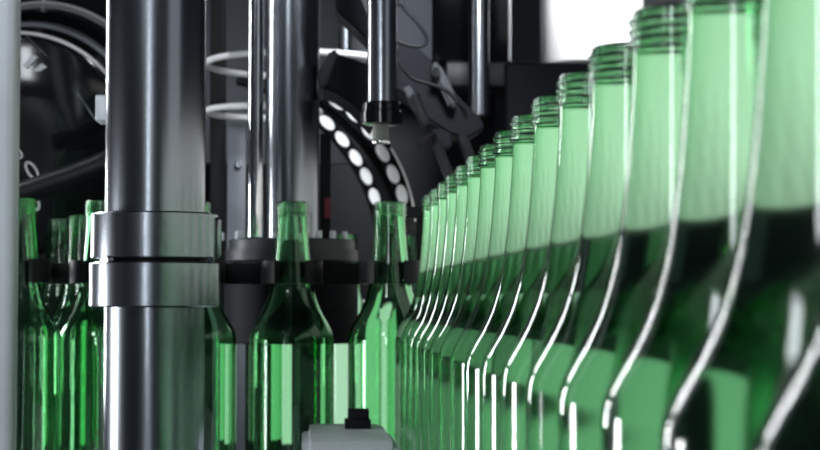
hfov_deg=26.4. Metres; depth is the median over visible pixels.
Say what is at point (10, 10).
upright post
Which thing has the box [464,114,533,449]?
glass bottle
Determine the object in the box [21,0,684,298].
wall
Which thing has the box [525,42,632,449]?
glass bottle
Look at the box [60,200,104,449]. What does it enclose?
glass bottle
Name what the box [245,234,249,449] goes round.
glass bottle
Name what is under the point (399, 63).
tube
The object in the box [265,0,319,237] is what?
steel column
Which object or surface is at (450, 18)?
column
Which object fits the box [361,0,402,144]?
filling nozzle
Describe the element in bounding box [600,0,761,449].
glass bottle
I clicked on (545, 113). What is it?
glass bottle
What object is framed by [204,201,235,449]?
glass bottle
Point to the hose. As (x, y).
(91, 169)
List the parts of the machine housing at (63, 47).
plate, plate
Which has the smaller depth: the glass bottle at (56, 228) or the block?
the block
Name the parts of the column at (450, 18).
edge trim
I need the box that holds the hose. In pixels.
[19,151,104,201]
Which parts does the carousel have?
plate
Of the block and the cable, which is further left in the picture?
the block
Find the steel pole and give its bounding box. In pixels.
[89,0,221,449]
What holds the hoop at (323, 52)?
hanging from the canopy
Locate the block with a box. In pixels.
[95,95,105,124]
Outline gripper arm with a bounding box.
[397,0,482,181]
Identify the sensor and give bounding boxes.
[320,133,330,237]
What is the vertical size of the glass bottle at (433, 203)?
0.300 m
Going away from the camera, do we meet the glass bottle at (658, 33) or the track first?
the glass bottle at (658, 33)
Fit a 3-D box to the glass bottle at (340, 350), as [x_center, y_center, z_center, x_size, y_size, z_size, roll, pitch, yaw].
[-0.080,0.162,2.194,0.072,0.300,0.072,0,-3,3]
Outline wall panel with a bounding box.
[206,0,540,163]
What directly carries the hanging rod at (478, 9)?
hanging from the canopy
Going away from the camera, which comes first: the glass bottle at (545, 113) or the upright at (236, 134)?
the glass bottle at (545, 113)
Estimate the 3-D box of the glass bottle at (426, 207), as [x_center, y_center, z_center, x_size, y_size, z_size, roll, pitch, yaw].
[0.024,0.126,1.401,0.072,0.300,0.072,0,-3,9]
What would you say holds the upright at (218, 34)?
on the bed
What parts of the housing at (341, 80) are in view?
slanting arm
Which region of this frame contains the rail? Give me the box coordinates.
[28,259,419,283]
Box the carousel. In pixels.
[222,230,357,343]
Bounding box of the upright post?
[0,0,20,449]
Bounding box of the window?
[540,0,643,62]
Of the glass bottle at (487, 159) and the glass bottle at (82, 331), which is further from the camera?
the glass bottle at (82, 331)
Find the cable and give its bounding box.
[397,0,428,47]
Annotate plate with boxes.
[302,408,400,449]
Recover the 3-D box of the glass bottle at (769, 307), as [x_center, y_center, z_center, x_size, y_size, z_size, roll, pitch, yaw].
[0.089,0.079,0.368,0.072,0.300,0.072,-1,-3,16]
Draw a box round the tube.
[397,61,467,119]
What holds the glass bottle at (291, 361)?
on the bed
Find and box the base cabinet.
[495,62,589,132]
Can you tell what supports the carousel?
on the bed
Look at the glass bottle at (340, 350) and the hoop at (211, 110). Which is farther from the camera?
the glass bottle at (340, 350)
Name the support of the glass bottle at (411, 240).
on the bed
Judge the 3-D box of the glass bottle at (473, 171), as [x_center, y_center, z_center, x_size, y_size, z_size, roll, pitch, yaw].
[0.047,0.109,1.032,0.072,0.300,0.072,-1,-3,22]
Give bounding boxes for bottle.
[16,197,61,449]
[42,218,66,313]
[51,215,85,329]
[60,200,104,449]
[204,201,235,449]
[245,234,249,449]
[249,201,333,449]
[334,234,363,423]
[348,201,413,439]
[395,195,429,446]
[400,188,437,449]
[406,182,446,449]
[406,236,415,293]
[413,174,455,449]
[420,165,466,449]
[429,155,479,449]
[439,144,494,449]
[450,130,512,449]
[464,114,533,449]
[480,95,559,449]
[500,71,591,449]
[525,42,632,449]
[557,4,687,449]
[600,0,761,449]
[659,0,819,449]
[751,312,819,449]
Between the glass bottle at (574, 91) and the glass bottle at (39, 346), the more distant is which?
the glass bottle at (39, 346)
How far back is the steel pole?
1.16 m
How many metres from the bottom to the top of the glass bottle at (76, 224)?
0.300 m
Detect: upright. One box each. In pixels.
[210,0,226,311]
[227,125,245,449]
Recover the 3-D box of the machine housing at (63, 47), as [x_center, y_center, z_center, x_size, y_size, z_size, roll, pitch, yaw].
[-0.426,-0.256,1.972,0.266,0.585,0.303,0,-3,-4]
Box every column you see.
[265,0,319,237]
[431,0,510,93]
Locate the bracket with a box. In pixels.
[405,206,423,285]
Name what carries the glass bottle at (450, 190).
on the bed
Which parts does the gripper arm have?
arm plate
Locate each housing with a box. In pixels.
[19,0,105,254]
[316,0,372,133]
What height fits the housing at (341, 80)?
0.485 m
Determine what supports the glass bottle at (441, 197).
on the bed
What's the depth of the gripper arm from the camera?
1.81 m
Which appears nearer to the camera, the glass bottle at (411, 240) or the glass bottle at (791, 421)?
the glass bottle at (791, 421)
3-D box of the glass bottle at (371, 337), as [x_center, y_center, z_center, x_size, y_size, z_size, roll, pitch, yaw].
[-0.017,0.130,1.498,0.072,0.300,0.072,1,-3,-22]
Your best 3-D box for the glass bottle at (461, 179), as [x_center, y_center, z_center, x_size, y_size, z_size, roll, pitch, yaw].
[0.043,0.113,1.106,0.072,0.300,0.072,-1,-3,12]
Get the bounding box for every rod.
[248,0,263,237]
[469,0,488,117]
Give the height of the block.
0.019 m
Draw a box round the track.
[235,22,415,230]
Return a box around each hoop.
[206,49,366,78]
[206,102,322,120]
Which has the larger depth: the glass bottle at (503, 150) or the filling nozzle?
the filling nozzle
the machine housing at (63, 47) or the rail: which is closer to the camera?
the rail
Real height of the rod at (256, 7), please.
0.576 m

